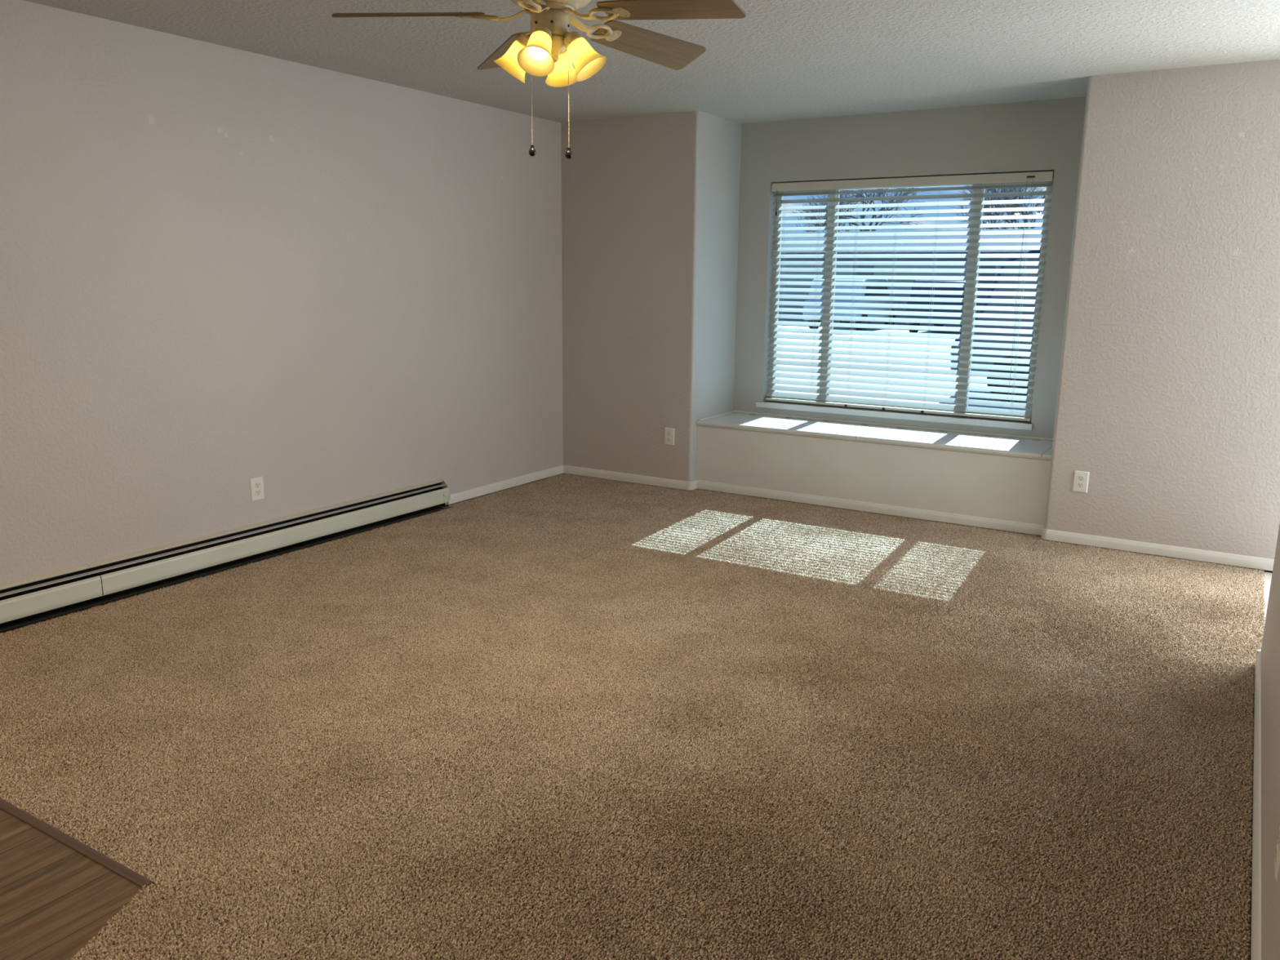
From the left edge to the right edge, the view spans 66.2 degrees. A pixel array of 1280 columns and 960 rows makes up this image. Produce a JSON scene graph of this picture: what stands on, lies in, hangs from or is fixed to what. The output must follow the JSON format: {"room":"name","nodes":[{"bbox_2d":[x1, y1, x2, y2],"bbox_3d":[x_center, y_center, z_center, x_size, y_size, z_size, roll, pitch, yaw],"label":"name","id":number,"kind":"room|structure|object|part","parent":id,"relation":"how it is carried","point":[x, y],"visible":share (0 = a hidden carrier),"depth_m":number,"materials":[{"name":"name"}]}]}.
{"room":"empty living room","nodes":[
{"label":"empty living room","id":0,"kind":"room"},
{"bbox_2d":[0,0,563,590],"bbox_3d":[-2.810,-0.550,3.496,0.120,2.440,8.620,8,14,31],"label":"wall","id":1,"kind":"structure","parent":0,"point":[222,268],"depth_m":4.74,"materials":[{"name":"paint"}]},
{"bbox_2d":[0,478,449,631],"bbox_3d":[-2.067,0.356,4.738,0.075,0.174,3.266,8,14,31],"label":"baseboard heater","id":2,"kind":"object","parent":1,"relation":"attached to","point":[31,602],"visible":1,"depth_m":4.67,"materials":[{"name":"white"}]},
{"bbox_2d":[0,564,89,590],"bbox_3d":[-2.668,0.466,3.812,0.030,0.021,1.054,8,14,31],"label":"hood","id":3,"kind":"object","parent":2,"relation":"attached to","point":[60,578],"depth_m":4.11,"materials":[{"name":"beige metal"}]},
{"bbox_3d":[-2.622,0.550,3.811,0.014,0.092,1.072,8,14,31],"label":"panel","id":4,"kind":"part","parent":2,"relation":"part of","materials":[{"name":"metal"}]},
{"bbox_2d":[86,479,443,568],"bbox_3d":[-1.809,0.191,5.171,0.030,0.021,2.204,8,14,31],"label":"hood","id":5,"kind":"object","parent":2,"relation":"attached to","point":[297,517],"depth_m":4.95,"materials":[{"name":"beige metal"}]},
{"bbox_3d":[-1.763,0.276,5.171,0.014,0.092,2.184,8,14,31],"label":"panel","id":6,"kind":"part","parent":2,"relation":"part of","materials":[{"name":"metal"}]},
{"bbox_2d":[249,476,264,502],"bbox_3d":[-1.932,0.046,4.957,0.008,0.117,0.076,8,14,31],"label":"wall outlet","id":7,"kind":"object","parent":1,"relation":"attached to","point":[256,484],"visible":1,"depth_m":4.95,"materials":[{"name":"white plastic"}]},
{"bbox_2d":[254,482,260,488],"bbox_3d":[-1.930,0.027,4.951,0.002,0.026,0.034,8,14,31],"label":"receptacle","id":8,"kind":"object","parent":7,"relation":"attached to","point":[257,485],"depth_m":4.95,"materials":[{"name":"white plastic"}]},
{"bbox_2d":[255,489,261,495],"bbox_3d":[-1.930,0.065,4.959,0.002,0.026,0.034,8,14,31],"label":"receptacle","id":9,"kind":"object","parent":7,"relation":"attached to","point":[258,492],"depth_m":4.96,"materials":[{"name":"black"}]},
{"bbox_2d":[447,465,564,504],"bbox_3d":[-0.884,0.022,6.682,0.012,0.058,1.235,8,14,31],"label":"baseboard","id":10,"kind":"structure","parent":1,"relation":"attached to","point":[493,487],"depth_m":6.62,"materials":[{"name":"white wood"}]},
{"bbox_2d":[0,473,1272,959],"bbox_3d":[-0.048,1.020,2.463,6.240,0.140,9.520,8,14,31],"label":"floor","id":11,"kind":"structure","parent":0,"point":[54,898],"depth_m":2.31,"materials":[{"name":"brown carpet"}]},
{"bbox_2d":[0,798,153,887],"bbox_3d":[-2.063,0.839,2.871,2.114,0.010,0.022,8,14,31],"label":"trim","id":12,"kind":"structure","parent":11,"relation":"on","point":[114,866],"depth_m":2.48,"materials":[{"name":"brown wood"}]},
{"bbox_2d":[0,473,1265,959],"bbox_3d":[-0.225,0.688,3.668,4.372,0.021,5.950,8,14,31],"label":"carpet","id":13,"kind":"object","parent":11,"relation":"on","point":[821,602],"visible":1,"depth_m":3.07,"materials":[{"name":"brown carpet"}]},
{"bbox_2d":[696,410,1053,525],"bbox_3d":[1.483,-0.092,6.315,2.254,0.478,0.554,8,14,31],"label":"window seat","id":14,"kind":"object","parent":11,"relation":"on","point":[988,475],"visible":0.84,"depth_m":6.06,"materials":[{"name":"paint"}]},
{"bbox_3d":[0.541,-0.427,6.815,0.057,0.019,0.507,8,14,31],"label":"lid","id":15,"kind":"part","parent":14,"relation":"part of","materials":[{"name":"paint"}]},
{"bbox_3d":[1.014,-0.363,6.529,1.052,0.019,0.507,8,14,31],"label":"lid","id":16,"kind":"part","parent":14,"relation":"part of","materials":[{"name":"paint"}]},
{"bbox_2d":[697,480,1044,535],"bbox_3d":[1.345,0.159,6.132,2.244,0.058,0.012,8,14,31],"label":"trim","id":17,"kind":"structure","parent":14,"relation":"attached to","point":[997,524],"depth_m":6.05,"materials":[{"name":"white wood"}]},
{"bbox_3d":[1.488,-0.299,6.277,2.254,0.030,0.538,8,14,31],"label":"frame","id":18,"kind":"part","parent":14,"relation":"part of","materials":[{"name":"paint"}]},
{"bbox_3d":[1.492,-0.322,6.279,2.254,0.013,0.528,8,14,31],"label":"trim","id":19,"kind":"part","parent":14,"relation":"part of","materials":[{"name":"paint"}]},
{"bbox_3d":[1.923,-0.239,5.979,1.080,0.019,0.507,8,14,31],"label":"lid","id":20,"kind":"part","parent":14,"relation":"part of","materials":[{"name":"paint"}]},
{"bbox_3d":[2.406,-0.173,5.687,0.053,0.019,0.507,8,14,31],"label":"lid","id":21,"kind":"part","parent":14,"relation":"part of","materials":[{"name":"paint"}]},
{"bbox_2d":[560,111,741,481],"bbox_3d":[0.101,-1.251,6.999,1.065,2.440,0.760,8,14,31],"label":"wall","id":22,"kind":"structure","parent":0,"point":[651,203],"depth_m":6.64,"materials":[{"name":"paint"}]},
{"bbox_2d":[563,465,688,490],"bbox_3d":[-0.114,-0.020,6.920,1.040,0.058,0.012,8,14,31],"label":"baseboard","id":23,"kind":"structure","parent":22,"relation":"attached to","point":[660,482],"depth_m":6.90,"materials":[{"name":"white wood"}]},
{"bbox_2d":[664,427,674,445],"bbox_3d":[0.199,-0.294,6.669,0.076,0.117,0.008,8,14,31],"label":"wall outlet","id":24,"kind":"object","parent":22,"relation":"attached to","point":[668,433],"visible":1,"depth_m":6.67,"materials":[{"name":"white plastic"}]},
{"bbox_2d":[687,480,697,490],"bbox_3d":[0.362,0.036,6.678,0.027,0.057,0.099,12,16,43],"label":"trim","id":25,"kind":"structure","parent":22,"relation":"attached to","point":[692,485],"depth_m":6.66,"materials":[{"name":"white wood"}]},
{"bbox_2d":[23,0,1279,124],"bbox_3d":[-0.060,-1.493,1.879,6.240,0.120,9.380,8,14,31],"label":"ceiling","id":26,"kind":"structure","parent":0,"point":[786,60],"depth_m":4.41,"materials":[{"name":"white paint"}]},
{"bbox_2d":[331,0,746,159],"bbox_3d":[-0.246,-1.351,3.080,1.225,0.652,1.280,8,14,31],"label":"ceiling fan","id":27,"kind":"object","parent":26,"relation":"hanging from","point":[548,48],"visible":1,"depth_m":3.05,"materials":[{"name":"brown wood"}]},
{"bbox_3d":[-0.703,-1.418,2.988,0.451,0.006,0.151,-6,28,-12],"label":"blade","id":28,"kind":"part","parent":27,"relation":"part of","materials":[{"name":"brown wood"}]},
{"bbox_3d":[-0.453,-1.518,3.468,0.151,0.006,0.451,-17,14,-20],"label":"blade","id":29,"kind":"part","parent":27,"relation":"part of","materials":[{"name":"brown wood"}]},
{"bbox_3d":[-0.405,-1.336,3.125,0.129,0.134,0.115,8,14,31],"label":"lamp shade","id":30,"kind":"part","parent":27,"relation":"part of","materials":[{"name":"yellow glass"}]},
{"bbox_3d":[-0.344,-1.238,3.116,0.003,0.344,0.003,8,14,31],"label":"pull chain","id":31,"kind":"part","parent":27,"relation":"part of","materials":[{"name":"gold metal"}]},
{"bbox_3d":[-0.346,-1.058,3.154,0.024,0.035,0.024,8,14,31],"label":"chain pull","id":32,"kind":"part","parent":27,"relation":"part of","materials":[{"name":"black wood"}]},
{"bbox_3d":[-0.308,-1.306,2.986,0.115,0.134,0.129,8,14,31],"label":"lamp shade","id":33,"kind":"part","parent":27,"relation":"part of","materials":[{"name":"yellow glass"}]},
{"bbox_3d":[-0.305,-1.331,3.002,0.055,0.085,0.071,8,14,31],"label":"bulb","id":34,"kind":"part","parent":27,"relation":"part of","materials":[{"name":"white glass"}]},
{"bbox_3d":[-0.373,-1.347,2.671,0.151,0.006,0.451,16,18,8],"label":"blade","id":35,"kind":"part","parent":27,"relation":"part of","materials":[{"name":"brown wood"}]},
{"bbox_3d":[-0.262,-1.355,3.221,0.115,0.134,0.129,8,14,31],"label":"lamp shade","id":36,"kind":"part","parent":27,"relation":"part of","materials":[{"name":"yellow glass"}]},
{"bbox_3d":[-0.227,-1.233,3.113,0.003,0.351,0.003,8,14,31],"label":"pull chain","id":37,"kind":"part","parent":27,"relation":"part of","materials":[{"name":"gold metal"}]},
{"bbox_3d":[-0.229,-1.050,3.151,0.024,0.035,0.024,8,14,31],"label":"chain pull","id":38,"kind":"part","parent":27,"relation":"part of","materials":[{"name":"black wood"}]},
{"bbox_3d":[-0.165,-1.325,3.081,0.129,0.134,0.115,8,14,31],"label":"lamp shade","id":39,"kind":"part","parent":27,"relation":"part of","materials":[{"name":"yellow glass"}]},
{"bbox_3d":[0.028,-1.494,3.371,0.451,0.006,0.151,-6,-8,-43],"label":"blade","id":40,"kind":"part","parent":27,"relation":"part of","materials":[{"name":"brown wood"}]},
{"bbox_3d":[0.083,-1.378,2.868,0.451,0.006,0.151,13,6,29],"label":"blade","id":41,"kind":"part","parent":27,"relation":"part of","materials":[{"name":"brown wood"}]},
{"bbox_2d":[733,96,1086,438],"bbox_3d":[1.675,-1.111,6.404,2.256,2.440,0.140,8,14,31],"label":"wall","id":42,"kind":"structure","parent":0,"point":[1046,135],"depth_m":6.15,"materials":[{"name":"paint"}]},
{"bbox_2d":[755,170,1054,430],"bbox_3d":[1.656,-1.173,6.388,1.856,1.532,0.157,8,14,31],"label":"window","id":43,"kind":"structure","parent":42,"relation":"attached to","point":[758,404],"depth_m":6.38,"materials":[{"name":"beige plastic"}]},
{"bbox_3d":[1.107,-1.271,6.758,0.360,1.402,0.024,8,14,31],"label":"sash","id":44,"kind":"part","parent":43,"relation":"part of","materials":[{"name":"beige plastic"}]},
{"bbox_3d":[1.633,-0.436,6.515,1.856,0.037,0.096,8,14,31],"label":"sill","id":45,"kind":"part","parent":43,"relation":"part of","materials":[{"name":"white wood"}]},
{"bbox_3d":[1.684,-1.197,6.427,0.890,1.402,0.024,8,14,31],"label":"sash","id":46,"kind":"part","parent":43,"relation":"part of","materials":[{"name":"glass"}]},
{"bbox_3d":[2.261,-1.114,6.060,0.386,1.402,0.024,8,14,31],"label":"sash","id":47,"kind":"part","parent":43,"relation":"part of","materials":[{"name":"beige plastic"}]},
{"bbox_2d":[765,171,1053,421],"bbox_3d":[1.659,-1.187,6.356,1.784,1.478,0.072,8,14,31],"label":"blind","id":48,"kind":"object","parent":42,"relation":"attached to","point":[1031,177],"visible":0.98,"depth_m":6.32,"materials":[{"name":"beige plastic"}]},
{"bbox_3d":[0.979,-1.275,6.778,0.011,1.426,0.044,8,14,31],"label":"ladder cord","id":49,"kind":"part","parent":48,"relation":"part of","materials":[{"name":"white fabric"}]},
{"bbox_3d":[1.196,-1.245,6.647,0.011,1.426,0.044,8,14,31],"label":"ladder cord","id":50,"kind":"part","parent":48,"relation":"part of","materials":[{"name":"white fabric"}]},
{"bbox_3d":[1.417,-1.215,6.513,0.011,1.426,0.044,8,14,31],"label":"ladder cord","id":51,"kind":"part","parent":48,"relation":"part of","materials":[{"name":"white fabric"}]},
{"bbox_3d":[1.639,-1.185,6.379,0.011,1.426,0.044,8,14,31],"label":"ladder cord","id":52,"kind":"part","parent":48,"relation":"part of","materials":[{"name":"white fabric"}]},
{"bbox_3d":[1.657,-0.475,6.512,1.780,0.018,0.046,8,14,31],"label":"rail","id":53,"kind":"part","parent":48,"relation":"part of","materials":[{"name":"beige"}]},
{"bbox_3d":[1.859,-1.155,6.246,0.011,1.426,0.044,8,14,31],"label":"ladder cord","id":54,"kind":"part","parent":48,"relation":"part of","materials":[{"name":"white fabric"}]},
{"bbox_3d":[2.088,-1.124,6.107,0.011,1.426,0.044,8,14,31],"label":"ladder cord","id":55,"kind":"part","parent":48,"relation":"part of","materials":[{"name":"white fabric"}]},
{"bbox_3d":[2.300,-1.144,5.923,0.050,1.312,0.005,8,14,31],"label":"pull cord","id":56,"kind":"part","parent":48,"relation":"part of","materials":[{"name":"white fabric"}]},
{"bbox_3d":[2.319,-1.092,5.967,0.011,1.426,0.044,8,14,31],"label":"ladder cord","id":57,"kind":"part","parent":48,"relation":"part of","materials":[{"name":"white fabric"}]},
{"bbox_2d":[1044,58,1279,559],"bbox_3d":[3.609,-0.774,4.878,2.679,2.440,0.760,8,14,31],"label":"wall","id":58,"kind":"structure","parent":0,"point":[1168,396],"depth_m":4.97,"materials":[{"name":"paint"}]},
{"bbox_2d":[1040,525,1047,539],"bbox_3d":[2.274,0.296,5.522,0.027,0.057,0.099,5,12,19],"label":"trim","id":59,"kind":"structure","parent":58,"relation":"attached to","point":[1044,531],"depth_m":5.48,"materials":[{"name":"white wood"}]},
{"bbox_2d":[1072,470,1089,493],"bbox_3d":[2.399,0.009,5.340,0.076,0.117,0.008,8,14,31],"label":"wall outlet","id":60,"kind":"object","parent":58,"relation":"attached to","point":[1081,478],"visible":1,"depth_m":5.34,"materials":[{"name":"white plastic"}]},
{"bbox_2d":[1076,482,1084,488],"bbox_3d":[2.397,0.029,5.341,0.034,0.026,0.002,8,14,31],"label":"receptacle","id":61,"kind":"object","parent":60,"relation":"attached to","point":[1079,485],"depth_m":5.34,"materials":[{"name":"white plastic"}]},
{"bbox_2d":[1077,475,1084,480],"bbox_3d":[2.397,-0.009,5.333,0.034,0.026,0.002,8,14,31],"label":"receptacle","id":62,"kind":"object","parent":60,"relation":"attached to","point":[1079,477],"depth_m":5.33,"materials":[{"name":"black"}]},
{"bbox_2d":[1045,528,1274,571],"bbox_3d":[2.815,0.378,5.149,1.281,0.058,0.012,8,14,31],"label":"baseboard","id":63,"kind":"structure","parent":58,"relation":"attached to","point":[1237,560],"depth_m":5.18,"materials":[{"name":"white wood"}]},
{"bbox_2d":[1260,523,1279,959],"bbox_3d":[0.566,0.102,0.527,0.118,2.440,7.010,8,14,31],"label":"wall","id":64,"kind":"structure","parent":0,"point":[1270,647],"depth_m":2.47,"materials":[{"name":"paint"}]},
{"bbox_2d":[1250,651,1261,959],"bbox_3d":[0.494,1.262,0.796,0.012,0.058,6.992,8,14,31],"label":"baseboard","id":65,"kind":"structure","parent":64,"relation":"attached to","point":[1255,949],"depth_m":2.53,"materials":[{"name":"white wood"}]},
{"bbox_2d":[1274,826,1279,882],"bbox_3d":[1.243,0.708,1.906,0.008,0.117,0.076,8,14,31],"label":"wall outlet","id":66,"kind":"object","parent":64,"relation":"attached to","point":[1277,860],"visible":1,"depth_m":1.89,"materials":[{"name":"white plastic"}]},
{"bbox_2d":[1275,844,1277,862],"bbox_3d":[1.240,0.727,1.911,0.002,0.026,0.034,8,14,31],"label":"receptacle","id":67,"kind":"object","parent":66,"relation":"attached to","point":[1276,851],"depth_m":1.90,"materials":[{"name":"white plastic"}]},
{"bbox_2d":[1277,826,1279,844],"bbox_3d":[1.240,0.689,1.904,0.002,0.026,0.034,8,14,31],"label":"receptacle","id":68,"kind":"object","parent":66,"relation":"attached to","point":[1278,837],"depth_m":1.90,"materials":[{"name":"white"}]},
{"label":"outside","id":69,"kind":"structure","parent":0,"visible":0},
{"bbox_2d":[775,324,1026,410],"bbox_3d":[31.240,-9.851,57.594,180.000,0.150,119.230,8,14,31],"label":"ground","id":70,"kind":"structure","parent":69,"point":[784,326],"depth_m":20.25,"materials":[{"name":"white snow"}]},
{"bbox_2d":[791,189,877,231],"bbox_3d":[11.191,-13.827,56.827,4.788,7.564,5.459,8,14,31],"label":"bare tree","id":71,"kind":"object","parent":70,"relation":"on","point":[852,202],"visible":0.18,"depth_m":56.29,"materials":[{"name":"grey plant"}]},
{"bbox_2d":[803,279,899,330],"bbox_3d":[7.288,-6.033,33.437,1.860,1.760,4.637,8,14,31],"label":"parked car","id":72,"kind":"object","parent":70,"relation":"on","point":[813,280],"visible":0.36,"depth_m":31.91,"materials":[{"name":"grey paint"}]},
{"bbox_2d":[795,187,924,231],"bbox_3d":[10.268,-11.206,45.236,5.645,7.142,6.661,5,12,19],"label":"bare tree","id":73,"kind":"object","parent":70,"relation":"on","point":[905,193],"visible":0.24,"depth_m":44.38,"materials":[{"name":"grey plant"}]},
{"bbox_2d":[777,228,1042,327],"bbox_3d":[15.924,-7.561,36.673,22.800,3.600,8.200,8,14,31],"label":"building","id":74,"kind":"structure","parent":70,"relation":"on","point":[1036,236],"depth_m":36.90,"materials":[{"name":"grey"}]},
{"bbox_3d":[6.588,-7.302,38.414,3.600,2.200,0.060,8,14,31],"label":"garage door","id":75,"kind":"part","parent":74,"relation":"part of","materials":[{"name":"grey paint"}]},
{"bbox_3d":[10.328,-6.793,36.152,3.600,2.200,0.060,8,14,31],"label":"garage door","id":76,"kind":"part","parent":74,"relation":"part of","materials":[{"name":"grey paint"}]},
{"bbox_2d":[904,280,990,333],"bbox_3d":[10.199,-5.685,31.908,1.860,1.760,4.637,8,14,31],"label":"parked car","id":77,"kind":"object","parent":70,"relation":"on","point":[914,281],"visible":0.23,"depth_m":30.28,"materials":[{"name":"blue paint"}]},
{"bbox_2d":[950,250,1040,402],"bbox_3d":[6.942,-2.143,13.800,4.637,2.147,1.860,7,13,27],"label":"parked car","id":78,"kind":"object","parent":70,"relation":"on","point":[1028,251],"visible":0.18,"depth_m":13.73,"materials":[{"name":"blue paint"}]},
{"bbox_2d":[951,185,1044,229],"bbox_3d":[19.025,-13.158,52.535,4.650,8.158,6.471,0,12,-2],"label":"bare tree","id":79,"kind":"object","parent":70,"relation":"on","point":[991,189],"visible":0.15,"depth_m":52.02,"materials":[{"name":"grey plant"}]},
{"bbox_2d":[953,185,1046,229],"bbox_3d":[16.639,-10.570,43.132,5.484,6.880,4.258,1,12,3],"label":"bare tree","id":80,"kind":"object","parent":70,"relation":"on","point":[1015,197],"visible":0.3,"depth_m":42.41,"materials":[{"name":"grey plant"}]}
]}

